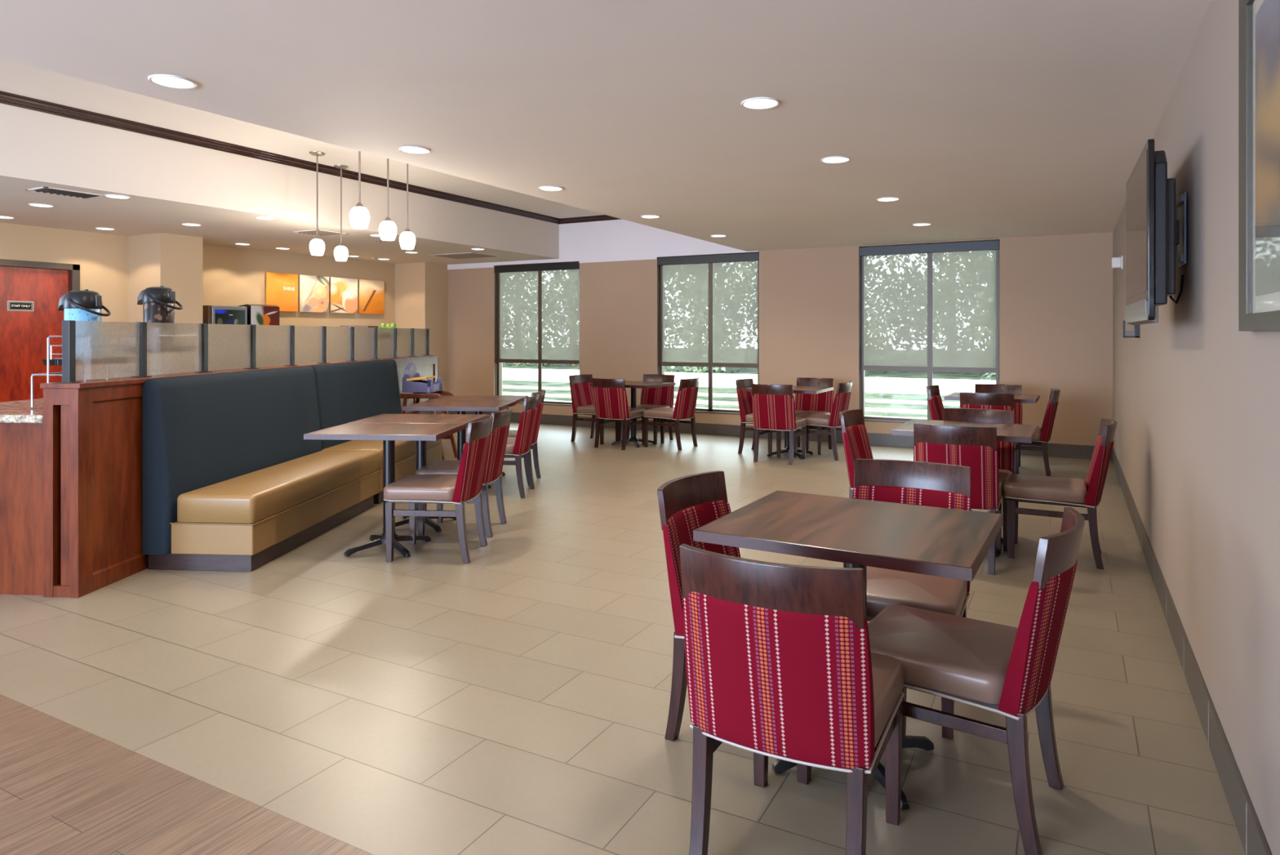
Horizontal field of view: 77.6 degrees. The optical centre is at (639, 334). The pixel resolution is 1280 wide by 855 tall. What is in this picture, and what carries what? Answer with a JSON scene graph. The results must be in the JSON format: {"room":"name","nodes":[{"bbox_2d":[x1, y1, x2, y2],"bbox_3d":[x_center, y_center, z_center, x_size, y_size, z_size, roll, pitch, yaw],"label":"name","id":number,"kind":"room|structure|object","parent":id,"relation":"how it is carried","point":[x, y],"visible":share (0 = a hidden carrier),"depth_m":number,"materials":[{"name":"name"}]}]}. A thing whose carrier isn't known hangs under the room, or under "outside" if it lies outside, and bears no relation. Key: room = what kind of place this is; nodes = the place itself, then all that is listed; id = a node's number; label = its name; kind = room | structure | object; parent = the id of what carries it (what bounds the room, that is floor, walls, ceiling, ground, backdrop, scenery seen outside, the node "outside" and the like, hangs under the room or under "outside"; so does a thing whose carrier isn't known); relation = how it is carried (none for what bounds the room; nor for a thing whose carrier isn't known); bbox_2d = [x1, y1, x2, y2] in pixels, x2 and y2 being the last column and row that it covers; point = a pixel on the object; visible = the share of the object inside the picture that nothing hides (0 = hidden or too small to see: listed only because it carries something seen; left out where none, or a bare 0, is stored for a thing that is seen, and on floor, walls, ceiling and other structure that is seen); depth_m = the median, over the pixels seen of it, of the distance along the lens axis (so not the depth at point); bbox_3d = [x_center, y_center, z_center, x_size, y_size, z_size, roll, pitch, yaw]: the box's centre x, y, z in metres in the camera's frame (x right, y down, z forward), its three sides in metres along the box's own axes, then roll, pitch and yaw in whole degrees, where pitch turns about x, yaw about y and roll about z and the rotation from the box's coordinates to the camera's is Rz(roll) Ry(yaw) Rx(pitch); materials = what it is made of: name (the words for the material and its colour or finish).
{"room":"eatery","nodes":[
{"label":"eatery","id":0,"kind":"room"},
{"bbox_2d":[128,232,202,323],"bbox_3d":[-5.805,0.110,9.744,0.650,2.620,0.520,0,0,28],"label":"wall pier","id":1,"kind":"object","parent":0,"point":[173,261],"visible":0.36,"depth_m":9.58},
{"bbox_2d":[0,693,373,854],"bbox_3d":[-5.098,1.470,0.686,10.896,0.100,6.767,0,0,28],"label":"floor","id":2,"kind":"structure","parent":0,"point":[66,788],"depth_m":2.38,"materials":[{"name":"brown wood"}]},
{"bbox_2d":[0,222,395,327],"bbox_3d":[-7.649,-0.330,7.222,0.200,3.500,15.850,0,0,28],"label":"wall","id":3,"kind":"structure","parent":0,"point":[232,276],"depth_m":10.69,"materials":[{"name":"paint"}]},
{"bbox_2d":[0,258,79,402],"bbox_3d":[-6.787,0.305,8.708,0.145,2.230,1.145,0,0,28],"label":"door","id":4,"kind":"structure","parent":3,"relation":"in","point":[24,335],"depth_m":8.79,"materials":[{"name":"brown wood"}]},
{"bbox_2d":[7,300,33,311],"bbox_3d":[-6.782,-0.315,8.714,0.007,0.110,0.250,0,0,28],"label":"door sign","id":5,"kind":"object","parent":4,"relation":"attached to","point":[12,305],"visible":1,"depth_m":8.71,"materials":[{"name":"silver metal"}]},
{"bbox_2d":[266,271,297,311],"bbox_3d":[-5.190,-0.615,11.520,0.046,0.550,0.524,0,0,28],"label":"wall panel","id":6,"kind":"object","parent":3,"relation":"attached to","point":[282,289],"visible":0.99,"depth_m":11.51,"materials":[{"name":"metal"}]},
{"bbox_2d":[299,274,328,312],"bbox_3d":[-4.925,-0.615,12.013,0.045,0.550,0.524,0,0,28],"label":"wall panel","id":7,"kind":"object","parent":3,"relation":"attached to","point":[313,290],"visible":1,"depth_m":11.99,"materials":[{"name":"metal"}]},
{"bbox_2d":[330,276,357,313],"bbox_3d":[-4.659,-0.615,12.506,0.045,0.550,0.524,0,0,28],"label":"wall panel","id":8,"kind":"object","parent":3,"relation":"attached to","point":[344,291],"visible":1,"depth_m":12.49,"materials":[{"name":"metal"}]},
{"bbox_2d":[359,279,384,314],"bbox_3d":[-4.393,-0.615,12.999,0.045,0.550,0.524,0,0,28],"label":"wall panel","id":9,"kind":"object","parent":3,"relation":"attached to","point":[371,292],"visible":1,"depth_m":12.98,"materials":[{"name":"metal"}]},
{"bbox_2d":[40,320,438,597],"bbox_3d":[-2.919,0.670,7.274,0.226,1.499,5.974,0,0,4],"label":"wall","id":10,"kind":"structure","parent":0,"point":[93,417],"depth_m":4.64,"materials":[{"name":"brown wood"}]},
{"bbox_2d":[0,103,559,264],"bbox_3d":[-6.385,-1.640,6.426,3.180,0.880,15.650,0,0,28],"label":"ceiling","id":11,"kind":"structure","parent":0,"point":[169,184],"depth_m":8.01,"materials":[{"name":"paint"}]},
{"bbox_2d":[28,203,54,207],"bbox_3d":[-5.539,-1.196,7.362,0.194,0.008,0.194,0,0,28],"label":"recessed light","id":12,"kind":"object","parent":11,"relation":"in","point":[40,205],"visible":1,"depth_m":7.35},
{"bbox_2d":[25,186,106,199],"bbox_3d":[-4.838,-1.194,6.723,0.300,0.012,0.480,0,0,28],"label":"ceiling vent","id":13,"kind":"object","parent":11,"relation":"in","point":[44,189],"visible":1,"depth_m":6.69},
{"bbox_2d":[104,194,130,199],"bbox_3d":[-4.529,-1.196,6.897,0.194,0.008,0.194,0,0,28],"label":"recessed light","id":14,"kind":"object","parent":11,"relation":"in","point":[112,196],"visible":1,"depth_m":6.88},
{"bbox_2d":[292,229,348,235],"bbox_3d":[-3.759,-1.194,9.356,0.440,0.012,0.440,0,0,28],"label":"ceiling vent","id":15,"kind":"object","parent":11,"relation":"in","point":[321,233],"visible":0.9,"depth_m":9.31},
{"bbox_2d":[429,252,499,258],"bbox_3d":[-2.646,-1.194,12.051,0.840,0.012,0.640,0,0,28],"label":"ceiling vent","id":16,"kind":"object","parent":11,"relation":"in","point":[468,255],"visible":1,"depth_m":12.00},
{"bbox_2d":[0,58,603,218],"bbox_3d":[-3.630,-1.950,4.940,3.180,0.260,15.650,0,0,28],"label":"ceiling","id":17,"kind":"structure","parent":0,"point":[16,78],"depth_m":7.17,"materials":[{"name":"paint"}]},
{"bbox_2d":[0,90,622,224],"bbox_3d":[-3.564,-1.781,5.010,3.130,0.078,15.436,0,0,28],"label":"crown molding","id":18,"kind":"structure","parent":17,"relation":"attached to","point":[6,98],"depth_m":7.71,"materials":[{"name":"brown wood"}]},
{"bbox_2d":[309,151,324,255],"bbox_3d":[-3.234,-1.308,7.971,0.150,1.023,0.150,0,0,28],"label":"pendant lamp","id":19,"kind":"object","parent":17,"relation":"hanging from","point":[317,246],"visible":1,"depth_m":7.94,"materials":[{"name":"glass"}]},
{"bbox_2d":[333,164,348,261],"bbox_3d":[-3.228,-1.308,8.592,0.150,1.023,0.150,0,0,28],"label":"pendant lamp","id":20,"kind":"object","parent":17,"relation":"hanging from","point":[340,252],"visible":1,"depth_m":8.56,"materials":[{"name":"glass"}]},
{"bbox_2d":[349,151,369,229],"bbox_3d":[-2.101,-1.308,5.962,0.150,1.023,0.150,0,0,28],"label":"pendant lamp","id":21,"kind":"object","parent":17,"relation":"hanging from","point":[359,215],"visible":0.83,"depth_m":5.92,"materials":[{"name":"glass"}]},
{"bbox_2d":[378,158,396,240],"bbox_3d":[-2.123,-1.308,6.701,0.150,1.023,0.150,0,0,28],"label":"pendant lamp","id":22,"kind":"object","parent":17,"relation":"hanging from","point":[387,228],"visible":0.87,"depth_m":6.66,"materials":[{"name":"glass"}]},
{"bbox_2d":[399,163,415,249],"bbox_3d":[-2.164,-1.308,7.405,0.150,1.023,0.150,0,0,28],"label":"pendant lamp","id":23,"kind":"object","parent":17,"relation":"hanging from","point":[406,238],"visible":0.84,"depth_m":7.37,"materials":[{"name":"glass"}]},
{"bbox_2d":[395,262,448,413],"bbox_3d":[-3.724,0.110,13.570,0.680,2.620,0.550,0,0,28],"label":"wall","id":24,"kind":"structure","parent":0,"point":[421,289],"depth_m":13.38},
{"bbox_2d":[0,0,1212,251],"bbox_3d":[-0.300,-1.620,3.144,4.386,0.920,15.650,0,0,28],"label":"ceiling","id":25,"kind":"structure","parent":0,"point":[984,119],"depth_m":3.75,"materials":[{"name":"paint"}]},
{"bbox_2d":[147,74,197,88],"bbox_3d":[-2.138,-1.156,3.641,0.194,0.008,0.194,0,0,28],"label":"recessed light","id":26,"kind":"object","parent":25,"relation":"in","point":[163,80],"visible":1,"depth_m":3.64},
{"bbox_2d":[399,146,431,154],"bbox_3d":[-1.411,-1.156,4.988,0.194,0.008,0.194,0,0,28],"label":"recessed light","id":27,"kind":"object","parent":25,"relation":"in","point":[408,149],"visible":1,"depth_m":4.97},
{"bbox_2d":[538,186,563,191],"bbox_3d":[-0.704,-1.156,6.299,0.194,0.008,0.194,0,0,28],"label":"recessed light","id":28,"kind":"object","parent":25,"relation":"in","point":[543,188],"visible":1,"depth_m":6.29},
{"bbox_2d":[741,97,779,109],"bbox_3d":[0.602,-1.156,3.981,0.194,0.008,0.194,0,0,28],"label":"recessed light","id":29,"kind":"object","parent":25,"relation":"in","point":[758,103],"visible":1,"depth_m":3.97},
{"bbox_2d":[820,155,850,163],"bbox_3d":[1.295,-1.156,5.266,0.194,0.008,0.194,0,0,28],"label":"recessed light","id":30,"kind":"object","parent":25,"relation":"in","point":[837,159],"visible":1,"depth_m":5.25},
{"bbox_2d":[876,196,900,201],"bbox_3d":[2.121,-1.156,6.798,0.194,0.008,0.194,0,0,28],"label":"recessed light","id":31,"kind":"object","parent":25,"relation":"in","point":[888,198],"visible":1,"depth_m":6.81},
{"bbox_2d":[0,421,1245,854],"bbox_3d":[-1.335,1.470,7.661,10.896,0.100,9.083,0,0,28],"label":"floor","id":32,"kind":"structure","parent":0,"point":[514,699],"depth_m":3.17,"materials":[{"name":"tile"}]},
{"bbox_2d":[0,398,43,595],"bbox_3d":[-3.501,0.927,7.301,0.958,0.985,5.942,0,0,4],"label":"counter","id":33,"kind":"object","parent":32,"relation":"on","point":[21,424],"depth_m":4.35,"materials":[{"name":"brown wood"}]},
{"bbox_2d":[0,398,43,422],"bbox_3d":[-3.501,0.458,7.301,0.958,0.045,5.942,0,0,4],"label":"countertop","id":34,"kind":"structure","parent":33,"relation":"on","point":[20,411],"depth_m":4.49,"materials":[{"name":"stone"}]},
{"bbox_2d":[31,335,62,408],"bbox_3d":[-3.386,0.220,4.901,0.341,0.431,0.497,0,0,4],"label":"wire rack","id":35,"kind":"object","parent":33,"relation":"on","point":[48,362],"visible":0.28,"depth_m":4.67,"materials":[{"name":"silver metal"}]},
{"bbox_2d":[41,359,62,364],"bbox_3d":[-3.394,0.163,4.894,0.254,0.035,0.410,0,0,4],"label":"drip tray","id":36,"kind":"object","parent":35,"relation":"on","point":[52,362],"depth_m":4.69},
{"bbox_2d":[57,288,111,321],"bbox_3d":[-3.382,-0.070,4.838,0.274,0.411,0.228,0,0,-30],"label":"airpot","id":37,"kind":"object","parent":35,"relation":"on","point":[86,304],"visible":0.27,"depth_m":4.78,"materials":[{"name":"black plastic"}]},
{"bbox_3d":[-3.344,0.190,5.490,0.341,0.491,0.477,0,0,4],"label":"wire rack","id":38,"kind":"object","parent":33,"relation":"on","visible":0},
{"bbox_2d":[137,285,182,323],"bbox_3d":[-3.306,-0.131,5.480,0.274,0.411,0.228,0,0,-30],"label":"airpot","id":39,"kind":"object","parent":38,"relation":"on","point":[158,303],"visible":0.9,"depth_m":5.42,"materials":[{"name":"black plastic"}]},
{"bbox_2d":[142,359,443,571],"bbox_3d":[-2.512,0.842,6.673,0.688,1.156,3.835,0,0,4],"label":"bench","id":40,"kind":"object","parent":32,"relation":"on","point":[232,480],"visible":0.83,"depth_m":5.35,"materials":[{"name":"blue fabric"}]},
{"bbox_2d":[177,449,378,524],"bbox_3d":[-2.485,1.042,5.713,0.490,0.180,1.895,0,0,4],"label":"seat cushion","id":41,"kind":"object","parent":40,"relation":"on","point":[264,494],"depth_m":5.20,"materials":[{"name":"leather"}]},
{"bbox_2d":[321,438,441,469],"bbox_3d":[-2.373,1.042,7.490,0.520,0.180,1.645,0,0,4],"label":"seat cushion","id":42,"kind":"object","parent":40,"relation":"on","point":[405,450],"depth_m":7.06,"materials":[{"name":"leather"}]},
{"bbox_2d":[303,422,466,557],"bbox_3d":[-1.669,1.022,5.291,0.850,0.797,0.640,0,0,4],"label":"table","id":43,"kind":"object","parent":32,"relation":"on","point":[388,433],"visible":0.85,"depth_m":5.21,"materials":[{"name":"brown wood"}]},
{"bbox_2d":[348,413,488,532],"bbox_3d":[-1.632,1.022,5.941,0.850,0.797,0.640,0,0,4],"label":"table","id":44,"kind":"object","parent":32,"relation":"on","point":[421,446],"visible":0.44,"depth_m":5.91,"materials":[{"name":"wood"}]},
{"bbox_2d":[400,390,457,459],"bbox_3d":[-2.387,1.032,8.987,0.536,0.775,0.507,0,0,4],"label":"high chair","id":45,"kind":"object","parent":32,"relation":"on","point":[418,396],"visible":0.4,"depth_m":8.93,"materials":[{"name":"brown wood"}]},
{"bbox_2d":[401,361,442,392],"bbox_3d":[-2.458,0.476,8.975,0.360,0.333,0.373,0,0,4],"label":"seat","id":46,"kind":"object","parent":45,"relation":"on","point":[412,382],"visible":1,"depth_m":8.84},
{"bbox_2d":[406,375,435,381],"bbox_3d":[-2.470,0.492,8.993,0.225,0.049,0.338,0,0,4],"label":"cushion","id":47,"kind":"object","parent":46,"relation":"on","point":[409,378],"depth_m":8.84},
{"bbox_2d":[383,414,493,563],"bbox_3d":[-1.287,0.982,5.179,0.645,0.876,0.482,0,0,4],"label":"dining chair","id":48,"kind":"object","parent":32,"relation":"on","point":[465,486],"visible":1,"depth_m":4.98,"materials":[{"name":"leather"}]},
{"bbox_2d":[402,400,515,488],"bbox_3d":[-1.613,1.022,7.192,0.850,0.797,0.640,0,0,5],"label":"table","id":49,"kind":"object","parent":32,"relation":"on","point":[461,406],"visible":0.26,"depth_m":7.10,"materials":[{"name":"brown wood"}]},
{"bbox_2d":[415,406,512,537],"bbox_3d":[-1.262,0.982,5.809,0.645,0.876,0.482,0,0,4],"label":"dining chair","id":50,"kind":"object","parent":32,"relation":"on","point":[501,420],"visible":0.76,"depth_m":5.63,"materials":[{"name":"fabric"}]},
{"bbox_2d":[426,395,528,475],"bbox_3d":[-1.586,1.022,7.842,0.850,0.797,0.640,0,0,3],"label":"table","id":51,"kind":"object","parent":32,"relation":"on","point":[518,399],"visible":0.19,"depth_m":7.84,"materials":[{"name":"brown wood"}]},
{"bbox_2d":[462,393,539,497],"bbox_3d":[-1.227,0.982,7.150,0.645,0.876,0.482,0,0,4],"label":"dining chair","id":52,"kind":"object","parent":32,"relation":"on","point":[518,447],"visible":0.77,"depth_m":6.94,"materials":[{"name":"fabric"}]},
{"bbox_2d":[507,389,545,485],"bbox_3d":[-1.242,0.982,7.712,0.645,0.876,0.482,0,0,4],"label":"dining chair","id":53,"kind":"object","parent":32,"relation":"on","point":[512,433],"visible":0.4,"depth_m":7.66,"materials":[{"name":"brown wood"}]},
{"bbox_2d":[568,373,622,444],"bbox_3d":[-0.597,0.982,10.633,0.645,0.876,0.482,0,0,35],"label":"dining chair","id":54,"kind":"object","parent":32,"relation":"on","point":[581,391],"visible":0.66,"depth_m":10.64,"materials":[{"name":"fabric"}]},
{"bbox_2d":[592,377,645,449],"bbox_3d":[-0.262,0.982,10.114,0.482,0.876,0.645,0,0,31],"label":"dining chair","id":55,"kind":"object","parent":32,"relation":"on","point":[610,395],"visible":0.97,"depth_m":9.89,"materials":[{"name":"fabric"}]},
{"bbox_2d":[590,380,675,447],"bbox_3d":[-0.083,1.022,10.293,0.830,0.797,0.750,0,0,32],"label":"dining table","id":56,"kind":"object","parent":32,"relation":"on","point":[633,385],"visible":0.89,"depth_m":10.26,"materials":[{"name":"wood"}]},
{"bbox_2d":[626,373,675,444],"bbox_3d":[0.143,0.982,10.652,0.482,0.876,0.645,0,0,27],"label":"dining chair","id":57,"kind":"object","parent":32,"relation":"on","point":[656,397],"visible":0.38,"depth_m":10.81,"materials":[{"name":"fabric"}]},
{"bbox_2d":[643,377,699,450],"bbox_3d":[0.413,0.982,10.091,0.645,0.876,0.482,0,0,32],"label":"dining chair","id":58,"kind":"object","parent":32,"relation":"on","point":[686,397],"visible":1,"depth_m":9.93,"materials":[{"name":"fabric"}]},
{"bbox_2d":[657,470,811,784],"bbox_3d":[0.410,0.982,2.851,0.645,0.876,0.482,0,0,33],"label":"dining chair","id":59,"kind":"object","parent":32,"relation":"on","point":[687,503],"visible":0.37,"depth_m":2.86,"materials":[{"name":"brown wood"}]},
{"bbox_2d":[735,378,781,457],"bbox_3d":[1.490,0.982,9.572,0.645,0.876,0.482,0,0,31],"label":"dining chair","id":60,"kind":"object","parent":32,"relation":"on","point":[744,398],"visible":0.58,"depth_m":9.49,"materials":[{"name":"brown wood"}]},
{"bbox_2d":[751,383,806,465],"bbox_3d":[1.575,0.982,8.986,0.482,0.876,0.645,0,0,28],"label":"dining chair","id":61,"kind":"object","parent":32,"relation":"on","point":[773,405],"visible":1,"depth_m":8.76,"materials":[{"name":"fabric"}]},
{"bbox_2d":[745,385,833,458],"bbox_3d":[1.767,1.022,9.364,0.830,0.797,0.750,0,0,28],"label":"dining table","id":62,"kind":"object","parent":32,"relation":"on","point":[797,389],"visible":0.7,"depth_m":9.27,"materials":[{"name":"wood"}]},
{"bbox_2d":[679,543,903,854],"bbox_3d":[0.433,0.982,2.183,0.482,0.876,0.645,0,0,28],"label":"dining chair","id":63,"kind":"object","parent":32,"relation":"on","point":[780,664],"visible":1,"depth_m":1.94,"materials":[{"name":"fabric"}]},
{"bbox_2d":[784,377,833,454],"bbox_3d":[2.081,0.982,9.777,0.482,0.876,0.645,0,0,28],"label":"dining chair","id":64,"kind":"object","parent":32,"relation":"on","point":[821,402],"visible":0.49,"depth_m":9.95,"materials":[{"name":"fabric"}]},
{"bbox_2d":[793,381,852,460],"bbox_3d":[2.142,0.982,9.295,0.645,0.876,0.482,0,0,31],"label":"dining chair","id":65,"kind":"object","parent":32,"relation":"on","point":[842,399],"visible":0.72,"depth_m":9.07,"materials":[{"name":"brown wood"}]},
{"bbox_2d":[693,490,1003,809],"bbox_3d":[0.718,1.022,2.658,0.830,0.797,0.750,0,0,30],"label":"dining table","id":66,"kind":"object","parent":32,"relation":"on","point":[856,533],"visible":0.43,"depth_m":2.54,"materials":[{"name":"brown wood"}]},
{"bbox_2d":[839,408,873,497],"bbox_3d":[1.717,0.982,5.507,0.645,0.876,0.482,0,0,31],"label":"dining chair","id":67,"kind":"object","parent":32,"relation":"on","point":[856,444],"visible":0.3,"depth_m":5.66,"materials":[{"name":"fabric"}]},
{"bbox_2d":[852,458,971,738],"bbox_3d":[1.034,0.982,3.150,0.482,0.876,0.645,0,0,27],"label":"dining chair","id":68,"kind":"object","parent":32,"relation":"on","point":[933,484],"visible":0.5,"depth_m":3.27,"materials":[{"name":"brown wood"}]},
{"bbox_2d":[925,384,943,420],"bbox_3d":[3.325,0.982,8.299,0.645,0.876,0.482,0,0,31],"label":"dining chair","id":69,"kind":"object","parent":32,"relation":"on","point":[935,406],"visible":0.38,"depth_m":8.48,"materials":[{"name":"fabric"}]},
{"bbox_2d":[913,422,1003,574],"bbox_3d":[2.016,0.982,5.022,0.482,0.876,0.645,0,0,28],"label":"dining chair","id":70,"kind":"object","parent":32,"relation":"on","point":[975,448],"visible":0.58,"depth_m":4.74,"materials":[{"name":"fabric"}]},
{"bbox_2d":[891,418,1038,556],"bbox_3d":[2.198,1.022,5.359,0.830,0.797,0.750,0,0,29],"label":"dining table","id":71,"kind":"object","parent":32,"relation":"on","point":[1014,433],"visible":0.23,"depth_m":5.26,"materials":[{"name":"brown wood"}]},
{"bbox_2d":[867,506,1084,854],"bbox_3d":[1.012,0.982,2.470,0.645,0.876,0.482,0,0,35],"label":"dining chair","id":72,"kind":"object","parent":32,"relation":"on","point":[1006,670],"visible":0.89,"depth_m":2.26,"materials":[{"name":"leather"}]},
{"bbox_2d":[942,408,1013,551],"bbox_3d":[2.347,0.982,5.566,0.482,0.876,0.645,0,0,26],"label":"dining chair","id":73,"kind":"object","parent":32,"relation":"on","point":[1005,449],"visible":0.16,"depth_m":5.70,"materials":[{"name":"brown wood"}]},
{"bbox_2d":[960,391,1016,473],"bbox_3d":[3.369,0.982,7.678,0.482,0.876,0.645,0,0,28],"label":"dining chair","id":74,"kind":"object","parent":32,"relation":"on","point":[967,400],"visible":0.27,"depth_m":7.41,"materials":[{"name":"brown wood"}]},
{"bbox_2d":[944,391,1039,403],"bbox_3d":[3.618,1.022,8.161,0.830,0.797,0.750,0,0,29],"label":"dining table","id":75,"kind":"object","parent":32,"relation":"on","point":[1025,398],"visible":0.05,"depth_m":7.99,"materials":[{"name":"brown wood"}]},
{"bbox_2d":[974,383,1022,473],"bbox_3d":[3.808,0.982,8.493,0.482,0.876,0.645,0,0,27],"label":"dining chair","id":76,"kind":"object","parent":32,"relation":"on","point":[979,388],"visible":0.2,"depth_m":8.67,"materials":[{"name":"brown wood"}]},
{"bbox_2d":[1016,387,1060,475],"bbox_3d":[3.886,0.982,8.040,0.645,0.876,0.482,0,0,26],"label":"dining chair","id":77,"kind":"object","parent":32,"relation":"on","point":[1042,436],"visible":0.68,"depth_m":7.76,"materials":[{"name":"brown wood"}]},
{"bbox_2d":[1003,417,1117,568],"bbox_3d":[2.699,0.982,5.123,0.645,0.876,0.482,0,0,28],"label":"dining chair","id":78,"kind":"object","parent":32,"relation":"on","point":[1048,490],"visible":1,"depth_m":4.96,"materials":[{"name":"leather"}]},
{"bbox_3d":[-4.777,0.950,11.655,0.642,0.940,3.800,0,0,28],"label":"countertop","id":79,"kind":"structure","parent":32,"relation":"on","visible":0},
{"bbox_2d":[202,305,247,324],"bbox_3d":[-5.474,0.053,10.326,0.560,0.850,0.520,0,0,28],"label":"machine","id":80,"kind":"object","parent":79,"relation":"on","point":[211,314],"visible":0.31,"depth_m":10.17,"materials":[{"name":"silver metal"}]},
{"bbox_2d":[238,303,279,325],"bbox_3d":[-5.226,0.035,10.806,0.580,0.885,0.440,0,0,28],"label":"machine","id":81,"kind":"object","parent":79,"relation":"on","point":[257,314],"visible":0.3,"depth_m":10.67,"materials":[{"name":"black plastic"}]},
{"bbox_2d":[447,219,1112,445],"bbox_3d":[0.687,-0.330,11.620,10.696,3.500,0.234,0,0,28],"label":"wall","id":82,"kind":"structure","parent":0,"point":[1056,291],"depth_m":10.66,"materials":[{"name":"paint"}]},
{"bbox_2d":[493,262,579,395],"bbox_3d":[-1.657,-0.022,12.817,1.672,2.225,0.105,0,0,28],"label":"roller blind","id":83,"kind":"object","parent":82,"relation":"attached to","point":[518,284],"visible":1,"depth_m":12.84,"materials":[{"name":"grey fabric"}]},
{"bbox_2d":[497,262,579,405],"bbox_3d":[-1.643,-0.015,12.842,1.675,2.261,0.154,0,0,28],"label":"window","id":84,"kind":"structure","parent":82,"relation":"attached to","point":[540,361],"depth_m":12.83,"materials":[{"name":"brown metal"}]},
{"bbox_2d":[657,252,759,373],"bbox_3d":[0.968,-0.022,11.402,1.577,2.225,0.105,0,0,28],"label":"roller blind","id":85,"kind":"object","parent":82,"relation":"attached to","point":[735,276],"visible":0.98,"depth_m":11.41,"materials":[{"name":"grey fabric"}]},
{"bbox_2d":[659,252,759,414],"bbox_3d":[0.982,-0.015,11.426,1.580,2.261,0.154,0,0,28],"label":"window","id":86,"kind":"structure","parent":82,"relation":"attached to","point":[710,364],"depth_m":11.41,"materials":[{"name":"brown metal"}]},
{"bbox_2d":[448,410,1111,460],"bbox_3d":[1.017,1.343,11.318,9.804,0.155,0.012,0,0,28],"label":"baseboard","id":87,"kind":"structure","parent":82,"relation":"attached to","point":[1056,450],"depth_m":10.82,"materials":[{"name":"tile"}]},
{"bbox_2d":[858,240,999,408],"bbox_3d":[3.600,-0.022,9.982,1.668,2.225,0.105,0,0,28],"label":"roller blind","id":88,"kind":"object","parent":82,"relation":"attached to","point":[964,273],"visible":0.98,"depth_m":9.98,"materials":[{"name":"grey fabric"}]},
{"bbox_2d":[860,240,999,422],"bbox_3d":[3.614,-0.015,10.007,1.671,2.261,0.154,0,0,28],"label":"window","id":89,"kind":"structure","parent":82,"relation":"attached to","point":[929,368],"depth_m":10.00,"materials":[{"name":"brown metal"}]},
{"bbox_2d":[1112,0,1279,854],"bbox_3d":[1.777,-0.330,2.166,0.200,3.500,15.900,0,0,28],"label":"wall","id":90,"kind":"structure","parent":0,"point":[1196,397],"depth_m":2.69,"materials":[{"name":"paint"}]},
{"bbox_2d":[1111,255,1122,269],"bbox_3d":[4.439,-0.670,7.400,0.085,0.120,0.100,0,0,28],"label":"sensor","id":91,"kind":"object","parent":90,"relation":"attached to","point":[1117,262],"visible":1,"depth_m":7.37,"materials":[{"name":"white plastic"}]},
{"bbox_2d":[1122,320,1139,337],"bbox_3d":[3.473,-0.040,5.626,0.100,0.120,0.060,0,0,28],"label":"wall bracket","id":92,"kind":"object","parent":90,"relation":"attached to","point":[1135,333],"visible":0.84,"depth_m":5.60,"materials":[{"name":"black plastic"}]},
{"bbox_2d":[1124,138,1186,324],"bbox_3d":[2.230,-0.396,3.423,0.184,0.699,1.000,0,0,27],"label":"television","id":93,"kind":"object","parent":90,"relation":"attached to","point":[1153,232],"visible":1,"depth_m":3.07,"materials":[{"name":"black plastic"}]},
{"bbox_2d":[1111,447,1272,854],"bbox_3d":[1.672,1.343,2.194,0.012,0.155,15.450,0,0,28],"label":"baseboard","id":94,"kind":"structure","parent":90,"relation":"attached to","point":[1252,837],"depth_m":2.79,"materials":[{"name":"tile"}]},
{"bbox_2d":[1238,0,1279,331],"bbox_3d":[1.336,-0.465,1.592,0.032,0.910,1.270,0,0,28],"label":"framed picture","id":95,"kind":"object","parent":90,"relation":"attached to","point":[1259,20],"visible":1,"depth_m":2.04,"materials":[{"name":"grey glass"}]},
{"bbox_2d":[1255,0,1279,296],"bbox_3d":[1.342,-0.465,1.588,0.002,0.730,1.090,0,0,28],"label":"print","id":96,"kind":"object","parent":95,"relation":"attached to","point":[1268,11],"depth_m":1.93},
{"label":"outside","id":97,"kind":"structure","parent":0,"visible":0},
{"bbox_2d":[502,362,995,417],"bbox_3d":[15.101,1.790,49.062,100.000,0.300,79.300,0,0,28],"label":"lawn","id":98,"kind":"structure","parent":97,"point":[873,373],"depth_m":24.04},
{"bbox_2d":[502,362,571,366],"bbox_3d":[-7.015,-2.436,44.407,7.353,10.662,9.762,0,0,-38],"label":"tree","id":99,"kind":"object","parent":98,"relation":"on","point":[504,363],"visible":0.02,"depth_m":41.85,"materials":[{"name":"green plant"}]},
{"bbox_2d":[664,365,742,373],"bbox_3d":[2.651,-2.436,37.882,7.353,10.662,9.762,0,0,-4],"label":"tree","id":100,"kind":"object","parent":98,"relation":"on","point":[694,369],"visible":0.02,"depth_m":34.59,"materials":[{"name":"green plant"}]},
{"bbox_2d":[502,391,927,413],"bbox_3d":[1.664,1.615,18.884,65.000,0.090,0.220,0,0,28],"label":"edging","id":101,"kind":"object","parent":98,"relation":"on","point":[553,395],"visible":0.07,"depth_m":18.55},
{"bbox_2d":[502,385,959,405],"bbox_3d":[2.756,1.615,20.908,65.000,0.090,0.220,0,0,28],"label":"edging","id":102,"kind":"object","parent":98,"relation":"on","point":[882,401],"visible":0.02,"depth_m":20.93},
{"bbox_2d":[543,400,927,418],"bbox_3d":[0.857,1.615,17.387,65.000,0.090,0.220,0,0,28],"label":"edging","id":103,"kind":"object","parent":98,"relation":"on","point":[544,400],"visible":0.02,"depth_m":15.54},
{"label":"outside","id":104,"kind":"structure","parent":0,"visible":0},
{"bbox_2d":[502,368,995,395],"bbox_3d":[4.016,1.630,28.511,100.000,0.020,8.000,0,0,28],"label":"pavement","id":105,"kind":"structure","parent":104,"point":[873,384],"depth_m":28.46,"materials":[{"name":"concrete"}]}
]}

